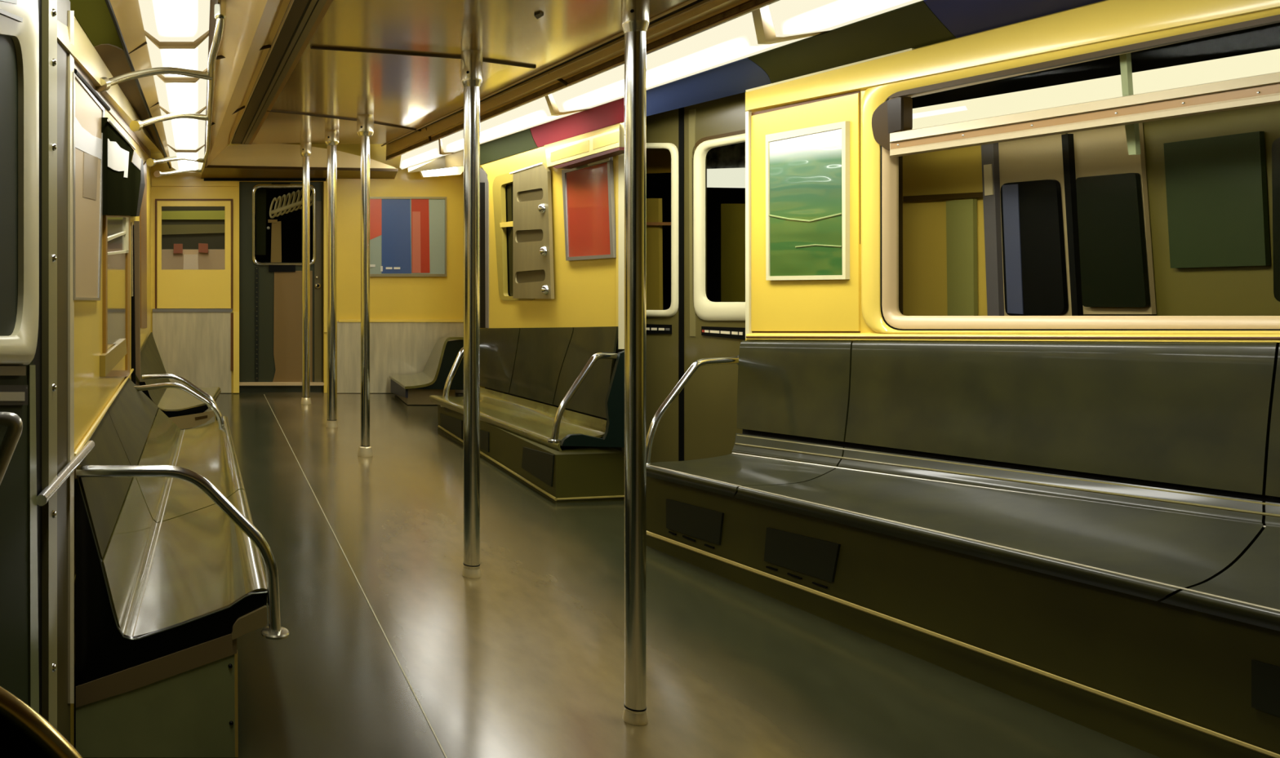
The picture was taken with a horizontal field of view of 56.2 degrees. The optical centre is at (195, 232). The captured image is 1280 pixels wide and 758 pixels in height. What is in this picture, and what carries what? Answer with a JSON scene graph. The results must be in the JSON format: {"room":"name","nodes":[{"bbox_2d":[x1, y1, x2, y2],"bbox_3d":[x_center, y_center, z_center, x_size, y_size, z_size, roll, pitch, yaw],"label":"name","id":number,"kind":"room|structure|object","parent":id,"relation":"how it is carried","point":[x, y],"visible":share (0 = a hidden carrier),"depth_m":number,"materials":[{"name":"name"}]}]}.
{"room":"train carriage","nodes":[
{"label":"train carriage","id":0,"kind":"room"},
{"bbox_2d":[0,0,161,748],"bbox_3d":[-0.348,0.224,3.050,0.175,2.300,12.100,0,0,0],"label":"wall","id":1,"kind":"structure","parent":0,"point":[94,394],"depth_m":2.95,"materials":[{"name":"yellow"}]},
{"bbox_2d":[0,412,22,484],"bbox_3d":[-0.323,0.329,1.580,0.129,0.124,0.022,0,0,0],"label":"armrest","id":2,"kind":"object","parent":1,"relation":"attached to","point":[14,424],"visible":1,"depth_m":1.57,"materials":[{"name":"silver metal"}]},
{"bbox_2d":[0,0,39,714],"bbox_3d":[-0.313,0.130,1.483,0.060,1.981,1.274,0,0,-1],"label":"door","id":3,"kind":"structure","parent":1,"relation":"in","point":[19,19],"depth_m":1.85,"materials":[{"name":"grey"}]},
{"bbox_2d":[32,0,41,715],"bbox_3d":[-0.334,0.318,2.138,0.043,1.774,0.273,0,0,0],"label":"trim","id":4,"kind":"structure","parent":1,"relation":"attached to","point":[37,424],"depth_m":2.14,"materials":[{"name":"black metal"}]},
{"bbox_2d":[0,686,83,757],"bbox_3d":[-0.247,0.778,1.503,0.253,0.346,0.039,0,0,0],"label":"guard","id":5,"kind":"object","parent":1,"relation":"attached to","point":[24,733],"visible":1,"depth_m":1.49,"materials":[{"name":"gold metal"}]},
{"bbox_2d":[36,440,94,506],"bbox_3d":[-0.296,0.556,2.510,0.021,0.101,0.942,0,0,0],"label":"wall bar","id":6,"kind":"object","parent":1,"relation":"attached to","point":[47,493],"visible":0.95,"depth_m":2.33,"materials":[{"name":"white metal"}]},
{"bbox_2d":[72,71,104,300],"bbox_3d":[-0.317,-0.104,3.167,0.014,0.653,1.057,0,0,-1],"label":"poster","id":7,"kind":"object","parent":1,"relation":"attached to","point":[88,112],"visible":0.9,"depth_m":3.05,"materials":[{"name":"beige paper"}]},
{"bbox_2d":[69,0,123,48],"bbox_3d":[-0.289,-0.621,2.675,0.072,0.137,2.150,0,0,0],"label":"card","id":8,"kind":"object","parent":1,"relation":"attached to","point":[94,16],"visible":0.81,"depth_m":3.05,"materials":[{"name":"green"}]},
{"bbox_2d":[99,215,130,377],"bbox_3d":[-0.328,0.323,4.510,0.020,0.825,1.797,0,0,-1],"label":"window","id":9,"kind":"structure","parent":1,"relation":"in","point":[116,228],"depth_m":4.30,"materials":[{"name":"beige glass"}]},
{"bbox_2d":[101,117,145,216],"bbox_3d":[-0.325,-0.256,5.239,0.041,0.391,3.399,0,0,-1],"label":"window","id":10,"kind":"structure","parent":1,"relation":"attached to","point":[122,195],"depth_m":4.34,"materials":[{"name":"black glass"}]},
{"bbox_2d":[107,138,128,177],"bbox_3d":[-0.303,-0.298,4.228,0.003,0.151,1.320,0,0,-1],"label":"paper sheet","id":11,"kind":"object","parent":10,"relation":"attached to","point":[117,157],"visible":1,"depth_m":4.04,"materials":[{"name":"white paper"}]},
{"bbox_2d":[93,43,164,157],"bbox_3d":[-0.267,-0.610,6.055,0.075,0.134,5.491,0,0,0],"label":"card","id":12,"kind":"object","parent":1,"relation":"attached to","point":[113,57],"visible":0.69,"depth_m":4.08,"materials":[{"name":"brown"}]},
{"bbox_2d":[130,221,140,385],"bbox_3d":[-0.336,0.383,5.756,0.068,0.893,0.088,0,0,0],"label":"post","id":13,"kind":"object","parent":1,"relation":"attached to","point":[135,228],"visible":0.77,"depth_m":5.76,"materials":[{"name":"yellow metal"}]},
{"bbox_2d":[161,206,224,248],"bbox_3d":[-0.050,0.100,10.010,0.900,1.000,0.080,0,0,0],"label":"wall","id":14,"kind":"structure","parent":0,"point":[188,226],"depth_m":10.00,"materials":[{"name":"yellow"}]},
{"bbox_2d":[235,129,312,262],"bbox_3d":[1.060,0.424,10.625,2.014,2.968,0.050,0,0,0],"label":"window","id":15,"kind":"structure","parent":0,"point":[291,222],"depth_m":10.60,"materials":[{"name":"black glass"}]},
{"bbox_2d":[151,135,463,393],"bbox_3d":[0.981,0.267,9.075,2.886,2.211,0.090,0,0,0],"label":"wall","id":16,"kind":"structure","parent":0,"point":[195,313],"depth_m":9.05,"materials":[{"name":"yellow"}]},
{"bbox_2d":[239,182,324,391],"bbox_3d":[0.740,0.459,9.115,0.749,1.849,0.110,0,0,0],"label":"door","id":17,"kind":"structure","parent":16,"relation":"in","point":[270,293],"depth_m":9.13,"materials":[{"name":"grey"}]},
{"bbox_2d":[200,143,398,181],"bbox_3d":[0.872,-0.585,8.834,1.653,0.286,0.452,0,0,0],"label":"ceiling panel","id":18,"kind":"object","parent":16,"relation":"attached to","point":[253,162],"depth_m":8.62,"materials":[{"name":"beige"}]},
{"bbox_2d":[369,196,446,276],"bbox_3d":[1.802,0.034,9.045,0.677,0.682,0.030,0,0,0],"label":"poster","id":19,"kind":"object","parent":16,"relation":"attached to","point":[408,234],"visible":0.88,"depth_m":9.04,"materials":[{"name":"multicoloured paper"}]},
{"bbox_2d":[105,0,779,168],"bbox_3d":[0.797,-0.727,2.925,2.145,0.394,11.850,0,0,0],"label":"ceiling","id":20,"kind":"structure","parent":0,"point":[397,62],"depth_m":4.26,"materials":[{"name":"brown metal"}]},
{"bbox_2d":[95,0,226,177],"bbox_3d":[-0.118,-0.706,5.967,0.422,0.602,5.470,0,0,0],"label":"grab rail","id":21,"kind":"object","parent":20,"relation":"attached to","point":[136,125],"visible":0.98,"depth_m":3.71,"materials":[{"name":"silver metal"}]},
{"bbox_2d":[137,0,209,41],"bbox_3d":[-0.066,-0.719,2.554,0.221,0.134,2.108,0,0,0],"label":"ceiling light","id":22,"kind":"object","parent":20,"relation":"attached to","point":[166,20],"visible":1,"depth_m":3.31,"materials":[{"name":"white plastic"}]},
{"bbox_2d":[144,30,208,77],"bbox_3d":[-0.066,-0.675,3.975,0.227,0.090,0.643,0,0,0],"label":"ceiling light","id":23,"kind":"object","parent":20,"relation":"attached to","point":[187,55],"visible":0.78,"depth_m":3.86,"materials":[{"name":"white plastic"}]},
{"bbox_2d":[153,67,207,113],"bbox_3d":[-0.066,-0.650,4.832,0.235,0.101,0.981,0,0,0],"label":"ceiling light","id":24,"kind":"object","parent":20,"relation":"attached to","point":[175,95],"visible":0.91,"depth_m":4.75,"materials":[{"name":"white plastic"}]},
{"bbox_2d":[160,106,206,150],"bbox_3d":[-0.066,-0.609,6.191,0.249,0.122,1.649,0,0,0],"label":"ceiling light","id":25,"kind":"object","parent":20,"relation":"attached to","point":[181,134],"visible":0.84,"depth_m":6.14,"materials":[{"name":"white plastic"}]},
{"bbox_2d":[167,144,204,169],"bbox_3d":[-0.066,-0.557,7.883,0.263,0.122,1.644,0,0,0],"label":"ceiling light","id":26,"kind":"object","parent":20,"relation":"attached to","point":[198,153],"visible":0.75,"depth_m":7.58,"materials":[{"name":"white plastic"}]},
{"bbox_2d":[228,0,333,144],"bbox_3d":[0.360,-0.726,2.810,0.184,0.020,11.620,0,0,0],"label":"ceiling vent","id":27,"kind":"object","parent":20,"relation":"in","point":[301,20],"visible":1,"depth_m":4.45,"materials":[{"name":"brown metal"}]},
{"bbox_2d":[399,138,452,169],"bbox_3d":[1.763,-0.598,8.105,0.286,0.127,1.939,0,0,0],"label":"ceiling light","id":28,"kind":"object","parent":20,"relation":"attached to","point":[433,150],"visible":0.95,"depth_m":7.90,"materials":[{"name":"white plastic"}]},
{"bbox_2d":[441,93,586,152],"bbox_3d":[1.894,-0.636,6.451,0.493,0.139,2.729,0,0,0],"label":"ceiling light","id":29,"kind":"object","parent":20,"relation":"attached to","point":[544,109],"visible":0.84,"depth_m":5.96,"materials":[{"name":"white plastic"}]},
{"bbox_2d":[533,11,543,18],"bbox_3d":[1.142,-0.723,3.519,0.028,0.006,0.094,0,0,26],"label":"ceiling sensor","id":30,"kind":"object","parent":20,"relation":"attached to","point":[538,15],"visible":1,"depth_m":3.50,"materials":[{"name":"black plastic"}]},
{"bbox_2d":[551,4,822,111],"bbox_3d":[2.022,-0.699,4.509,0.658,0.163,2.515,0,0,0],"label":"ceiling light","id":31,"kind":"object","parent":20,"relation":"attached to","point":[751,33],"visible":0.87,"depth_m":4.03,"materials":[{"name":"white plastic"}]},
{"bbox_2d":[768,0,922,36],"bbox_3d":[2.111,-0.746,2.992,0.756,0.168,1.880,0,0,0],"label":"ceiling light","id":32,"kind":"object","parent":20,"relation":"attached to","point":[788,17],"visible":1,"depth_m":3.29,"materials":[{"name":"white plastic"}]},
{"bbox_2d":[480,121,624,452],"bbox_3d":[2.111,0.399,6.442,0.063,1.949,1.936,0,0,-7],"label":"wall","id":33,"kind":"structure","parent":0,"point":[586,291],"depth_m":6.25,"materials":[{"name":"yellow"}]},
{"bbox_2d":[480,128,537,164],"bbox_3d":[2.020,-0.557,6.923,0.026,0.172,0.940,0,0,-7],"label":"card","id":34,"kind":"object","parent":33,"relation":"attached to","point":[522,141],"visible":0.89,"depth_m":6.88,"materials":[{"name":"green paper"}]},
{"bbox_2d":[492,168,534,300],"bbox_3d":[2.060,0.019,6.823,0.042,0.864,0.661,0,0,-7],"label":"window","id":35,"kind":"structure","parent":33,"relation":"in","point":[502,188],"depth_m":6.99,"materials":[{"name":"yellow metal"}]},
{"bbox_2d":[509,162,554,298],"bbox_3d":[2.044,-0.001,6.495,0.051,0.839,0.583,0,0,-7],"label":"plate","id":36,"kind":"object","parent":33,"relation":"attached to","point":[532,224],"visible":1,"depth_m":6.46,"materials":[{"name":"metal"}]},
{"bbox_2d":[529,97,624,146],"bbox_3d":[2.144,-0.606,5.932,0.046,0.171,1.168,0,0,-7],"label":"card","id":37,"kind":"object","parent":33,"relation":"attached to","point":[612,113],"visible":0.91,"depth_m":5.89,"materials":[{"name":"red"}]},
{"bbox_2d":[544,123,624,168],"bbox_3d":[2.099,-0.463,5.805,0.111,0.207,1.096,0,0,-7],"label":"box","id":38,"kind":"object","parent":33,"relation":"attached to","point":[607,138],"visible":0.95,"depth_m":5.65,"materials":[{"name":"yellow plastic"}]},
{"bbox_2d":[561,156,616,261],"bbox_3d":[2.151,-0.120,5.813,0.026,0.561,0.592,0,0,-7],"label":"poster","id":39,"kind":"object","parent":33,"relation":"attached to","point":[588,189],"visible":0.95,"depth_m":5.79,"materials":[{"name":"red paper"}]},
{"bbox_2d":[617,122,624,349],"bbox_3d":[2.212,0.017,5.458,0.054,1.169,0.103,0,0,-7],"label":"trim","id":40,"kind":"structure","parent":33,"relation":"attached to","point":[621,157],"depth_m":5.44,"materials":[{"name":"beige"}]},
{"bbox_2d":[646,108,678,462],"bbox_3d":[2.393,0.370,5.585,0.071,2.007,0.449,0,0,-20],"label":"door","id":41,"kind":"structure","parent":33,"relation":"in","point":[662,128],"depth_m":5.44,"materials":[{"name":"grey metal"}]},
{"bbox_2d":[646,324,671,333],"bbox_3d":[2.387,0.504,5.528,0.008,0.066,0.252,0,0,-20],"label":"label","id":42,"kind":"object","parent":41,"relation":"attached to","point":[651,328],"visible":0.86,"depth_m":5.49,"materials":[{"name":"black plastic"}]},
{"bbox_2d":[75,391,1159,757],"bbox_3d":[2.000,1.399,3.450,5.200,0.050,12.900,0,0,0],"label":"floor","id":43,"kind":"structure","parent":0,"point":[524,658],"depth_m":3.56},
{"bbox_2d":[41,0,74,743],"bbox_3d":[-0.320,0.396,2.413,0.043,2.111,0.514,0,0,-2],"label":"door frame","id":44,"kind":"structure","parent":43,"relation":"on","point":[57,64],"depth_m":2.29,"materials":[{"name":"grey metal"}]},
{"bbox_2d":[75,377,267,757],"bbox_3d":[-0.081,0.984,4.104,0.556,0.781,2.692,0,0,0],"label":"bench","id":45,"kind":"object","parent":43,"relation":"on","point":[167,584],"visible":0.86,"depth_m":2.83,"materials":[{"name":"grey plastic"}]},
{"bbox_2d":[133,382,224,429],"bbox_3d":[-0.099,0.911,5.265,0.495,0.330,0.045,0,0,18],"label":"armrest","id":46,"kind":"object","parent":45,"relation":"attached to","point":[164,385],"visible":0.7,"depth_m":5.22,"materials":[{"name":"silver metal"}]},
{"bbox_2d":[74,465,289,639],"bbox_3d":[-0.038,0.827,2.760,0.564,0.442,0.074,0,0,0],"label":"armrest","id":47,"kind":"object","parent":45,"relation":"attached to","point":[274,632],"visible":0.95,"depth_m":2.75,"materials":[{"name":"silver metal"}]},
{"bbox_2d":[135,332,221,430],"bbox_3d":[-0.093,1.046,7.059,0.530,0.656,2.682,0,0,0],"label":"bench","id":48,"kind":"object","parent":43,"relation":"on","point":[182,408],"visible":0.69,"depth_m":6.16,"materials":[{"name":"black"}]},
{"bbox_2d":[142,373,217,422],"bbox_3d":[-0.080,0.889,5.678,0.419,0.262,0.027,0,0,6],"label":"armrest","id":49,"kind":"object","parent":48,"relation":"attached to","point":[184,381],"visible":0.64,"depth_m":5.67,"materials":[{"name":"silver metal"}]},
{"bbox_2d":[161,243,224,269],"bbox_3d":[-0.024,0.734,9.595,0.712,1.280,0.310,0,0,0],"label":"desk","id":50,"kind":"object","parent":43,"relation":"on","point":[177,258],"visible":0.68,"depth_m":9.50,"materials":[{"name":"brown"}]},
{"bbox_2d":[256,189,312,262],"bbox_3d":[0.822,0.472,9.480,0.573,1.803,0.160,0,0,0],"label":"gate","id":51,"kind":"object","parent":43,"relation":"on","point":[276,234],"visible":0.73,"depth_m":9.45,"materials":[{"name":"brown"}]},
{"bbox_2d":[300,142,311,404],"bbox_3d":[0.885,0.324,8.508,0.094,2.100,0.094,0,0,0],"label":"pole","id":52,"kind":"object","parent":43,"relation":"on","point":[305,147],"visible":1,"depth_m":8.48,"materials":[{"name":"silver metal"}]},
{"bbox_2d":[324,129,338,428],"bbox_3d":[0.962,0.324,7.488,0.101,2.100,0.101,0,0,0],"label":"pole","id":53,"kind":"object","parent":43,"relation":"on","point":[331,136],"visible":1,"depth_m":7.46,"materials":[{"name":"silver metal"}]},
{"bbox_2d":[263,394,447,757],"bbox_3d":[0.626,1.373,5.090,0.004,0.002,7.781,0,0,-1],"label":"trim","id":54,"kind":"structure","parent":43,"relation":"on","point":[411,687],"depth_m":3.63,"materials":[{"name":"beige"}]},
{"bbox_2d":[356,114,373,457],"bbox_3d":[1.044,0.324,6.527,0.104,2.100,0.104,0,0,0],"label":"pole","id":55,"kind":"object","parent":43,"relation":"on","point":[365,122],"visible":1,"depth_m":6.50,"materials":[{"name":"silver metal"}]},
{"bbox_2d":[389,337,463,404],"bbox_3d":[1.937,1.096,8.660,0.598,0.545,0.643,0,0,0],"label":"bench","id":56,"kind":"object","parent":43,"relation":"on","point":[411,388],"visible":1,"depth_m":8.42,"materials":[{"name":"black"}]},
{"bbox_2d":[460,49,482,578],"bbox_3d":[1.105,0.324,4.241,0.085,2.100,0.085,0,0,0],"label":"pole","id":57,"kind":"object","parent":43,"relation":"on","point":[471,60],"visible":1,"depth_m":4.21,"materials":[{"name":"silver metal"}]},
{"bbox_2d":[429,327,624,503],"bbox_3d":[1.920,0.931,6.386,0.402,0.886,2.075,0,0,-5],"label":"bench","id":58,"kind":"object","parent":43,"relation":"on","point":[542,365],"visible":0.96,"depth_m":5.89,"materials":[{"name":"black"}]},
{"bbox_2d":[440,413,462,439],"bbox_3d":[1.710,1.277,7.094,0.010,0.120,0.474,0,0,-4],"label":"grille","id":59,"kind":"object","parent":58,"relation":"attached to","point":[451,424],"depth_m":7.05,"materials":[{"name":"black metal"}]},
{"bbox_2d":[440,346,463,407],"bbox_3d":[1.905,0.987,7.343,0.444,0.426,0.056,0,0,-13],"label":"armrest","id":60,"kind":"object","parent":58,"relation":"attached to","point":[447,384],"visible":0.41,"depth_m":7.29,"materials":[{"name":"silver metal"}]},
{"bbox_2d":[480,429,489,452],"bbox_3d":[1.747,1.266,6.544,0.010,0.134,0.374,0,0,-4],"label":"grille","id":61,"kind":"object","parent":58,"relation":"attached to","point":[484,433],"depth_m":6.42,"materials":[{"name":"black metal"}]},
{"bbox_2d":[521,447,555,486],"bbox_3d":[1.810,1.216,5.607,0.010,0.168,0.433,0,0,-4],"label":"grille","id":62,"kind":"object","parent":58,"relation":"attached to","point":[538,464],"depth_m":5.57,"materials":[{"name":"black metal"}]},
{"bbox_2d":[547,352,617,444],"bbox_3d":[2.014,0.832,5.390,0.501,0.447,0.091,0,0,-19],"label":"armrest","id":63,"kind":"object","parent":58,"relation":"attached to","point":[554,439],"visible":0.98,"depth_m":5.33,"materials":[{"name":"silver metal"}]},
{"bbox_2d":[621,0,649,726],"bbox_3d":[1.237,0.324,2.981,0.074,2.100,0.074,0,0,0],"label":"pole","id":64,"kind":"object","parent":43,"relation":"on","point":[635,14],"visible":1,"depth_m":2.96,"materials":[{"name":"silver metal"}]},
{"bbox_2d":[678,106,684,461],"bbox_3d":[2.471,0.370,5.359,0.048,2.009,0.031,0,0,-27],"label":"trim","id":65,"kind":"structure","parent":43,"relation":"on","point":[681,111],"depth_m":5.35,"materials":[{"name":"black rubber"}]},
{"bbox_2d":[646,340,1279,757],"bbox_3d":[2.756,0.811,2.825,0.580,1.127,3.940,0,0,-16],"label":"bench","id":66,"kind":"object","parent":43,"relation":"on","point":[1086,535],"visible":1,"depth_m":3.28,"materials":[{"name":"grey plastic"}]},
{"bbox_2d":[646,355,738,464],"bbox_3d":[2.215,0.784,4.700,0.572,0.459,0.066,0,0,-20],"label":"armrest","id":67,"kind":"object","parent":66,"relation":"attached to","point":[695,366],"visible":0.81,"depth_m":4.64,"materials":[{"name":"silver metal"}]},
{"bbox_2d":[666,498,724,545],"bbox_3d":[2.056,1.189,4.367,0.010,0.144,0.320,0,0,-16],"label":"grille","id":68,"kind":"object","parent":66,"relation":"attached to","point":[695,521],"depth_m":4.36,"materials":[{"name":"black metal"}]},
{"bbox_2d":[764,527,840,582],"bbox_3d":[2.204,1.167,3.856,0.010,0.155,0.331,0,0,-16],"label":"grille","id":69,"kind":"object","parent":66,"relation":"attached to","point":[808,555],"depth_m":3.84,"materials":[{"name":"black metal"}]},
{"bbox_2d":[1251,660,1279,717],"bbox_3d":[2.596,1.094,2.504,0.010,0.123,0.156,0,0,-16],"label":"grille","id":70,"kind":"object","parent":66,"relation":"attached to","point":[1265,674],"depth_m":2.55,"materials":[{"name":"black metal"}]},
{"bbox_2d":[745,89,1279,347],"bbox_3d":[3.645,0.234,0.905,0.052,2.279,8.118,0,0,-16],"label":"wall","id":71,"kind":"structure","parent":0,"point":[864,328],"depth_m":4.23,"materials":[{"name":"yellow paint"}]},
{"bbox_2d":[408,0,924,173],"bbox_3d":[2.409,-0.656,5.410,0.681,0.382,7.128,0,0,-9],"label":"trim","id":72,"kind":"structure","parent":71,"relation":"attached to","point":[455,159],"depth_m":8.05,"materials":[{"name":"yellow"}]},
{"bbox_2d":[646,57,770,115],"bbox_3d":[2.366,-0.653,4.931,0.256,0.154,1.022,0,0,-7],"label":"advertising panel","id":73,"kind":"object","parent":71,"relation":"attached to","point":[735,77],"visible":0.84,"depth_m":4.85,"materials":[{"name":"blue"}]},
{"bbox_2d":[684,92,745,461],"bbox_3d":[2.558,0.347,5.119,0.076,2.054,0.496,0,0,-19],"label":"door","id":74,"kind":"structure","parent":71,"relation":"in","point":[710,395],"depth_m":5.22,"materials":[{"name":"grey metal"}]},
{"bbox_2d":[701,326,745,339],"bbox_3d":[2.545,0.476,5.084,0.008,0.061,0.295,0,0,-20],"label":"label","id":75,"kind":"object","parent":74,"relation":"attached to","point":[724,332],"visible":0.95,"depth_m":5.09,"materials":[{"name":"black plastic"}]},
{"bbox_2d":[745,90,860,338],"bbox_3d":[2.581,-0.075,4.504,0.052,1.105,0.573,0,0,-16],"label":"panel","id":76,"kind":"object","parent":71,"relation":"attached to","point":[775,306],"depth_m":4.54,"materials":[{"name":"yellow"}]},
{"bbox_2d":[765,120,849,280],"bbox_3d":[2.570,-0.120,4.460,0.017,0.659,0.410,0,0,-16],"label":"poster","id":77,"kind":"object","parent":71,"relation":"attached to","point":[807,170],"visible":1,"depth_m":4.45,"materials":[{"name":"green paper"}]},
{"bbox_2d":[745,48,914,92],"bbox_3d":[2.597,-0.669,4.383,0.022,0.078,0.807,0,0,-16],"label":"trim","id":78,"kind":"structure","parent":71,"relation":"attached to","point":[909,49],"depth_m":4.35,"materials":[{"name":"beige"}]},
{"bbox_2d":[748,0,955,83],"bbox_3d":[2.534,-0.708,4.081,0.396,0.121,1.130,0,0,-7],"label":"advertising panel","id":79,"kind":"object","parent":71,"relation":"attached to","point":[914,25],"visible":1,"depth_m":4.00,"materials":[{"name":"green"}]},
{"bbox_2d":[745,0,1279,111],"bbox_3d":[2.821,-0.680,3.600,0.048,0.278,2.502,0,0,-16],"label":"trim","id":80,"kind":"structure","parent":71,"relation":"attached to","point":[1104,20],"depth_m":3.60,"materials":[{"name":"yellow metal"}]},
{"bbox_2d":[746,333,1279,343],"bbox_3d":[2.823,0.360,3.594,0.029,0.258,2.482,0,0,-16],"label":"trim","id":81,"kind":"structure","parent":71,"relation":"attached to","point":[1277,341],"depth_m":3.53,"materials":[{"name":"yellow"}]},
{"bbox_2d":[924,0,1103,37],"bbox_3d":[2.745,-0.762,3.073,0.584,0.112,1.525,0,0,-7],"label":"advertising panel","id":82,"kind":"object","parent":71,"relation":"attached to","point":[962,18],"visible":1,"depth_m":3.53,"materials":[{"name":"blue"}]},
{"bbox_2d":[861,8,1279,334],"bbox_3d":[2.901,-0.142,3.397,0.100,1.074,1.715,0,0,-16],"label":"window","id":83,"kind":"structure","parent":71,"relation":"in","point":[887,135],"depth_m":3.65,"materials":[{"name":"yellow"}]},
{"bbox_3d":[2.185,0.324,8.260,0.390,2.100,1.680,0,0,0],"label":"wall","id":84,"kind":"structure","parent":0,"visible":0},
{"bbox_2d":[419,165,463,177],"bbox_3d":[2.037,-0.540,8.710,0.394,0.164,0.220,0,0,0],"label":"wall lamp","id":85,"kind":"object","parent":84,"relation":"attached to","point":[456,171],"visible":0.58,"depth_m":8.60,"materials":[{"name":"white plastic"}]},
{"label":"outside","id":86,"kind":"structure","parent":0,"visible":0},
{"bbox_2d":[646,48,1279,315],"bbox_3d":[2.872,-0.031,4.420,0.294,1.172,3.585,0,0,-15],"label":"window","id":87,"kind":"structure","parent":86,"point":[1177,216],"depth_m":3.68,"materials":[{"name":"yellow"}]},
{"bbox_2d":[706,167,745,187],"bbox_3d":[2.727,-0.277,5.405,0.019,0.117,0.424,0,0,-20],"label":"lamp","id":88,"kind":"object","parent":87,"relation":"attached to","point":[717,177],"depth_m":5.42,"materials":[{"name":"white plastic"}]},
{"bbox_2d":[983,164,993,195],"bbox_3d":[3.015,-0.201,4.022,0.010,0.119,0.037,0,0,-16],"label":"light","id":89,"kind":"object","parent":87,"relation":"attached to","point":[988,168],"depth_m":4.02,"materials":[{"name":"beige plastic"}]},
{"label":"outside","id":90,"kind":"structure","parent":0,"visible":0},
{"bbox_2d":[646,22,1279,310],"bbox_3d":[4.175,-0.026,3.250,0.049,2.800,12.757,0,0,-11],"label":"wall","id":91,"kind":"structure","parent":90,"point":[1264,37],"depth_m":4.86,"materials":[{"name":"black"}]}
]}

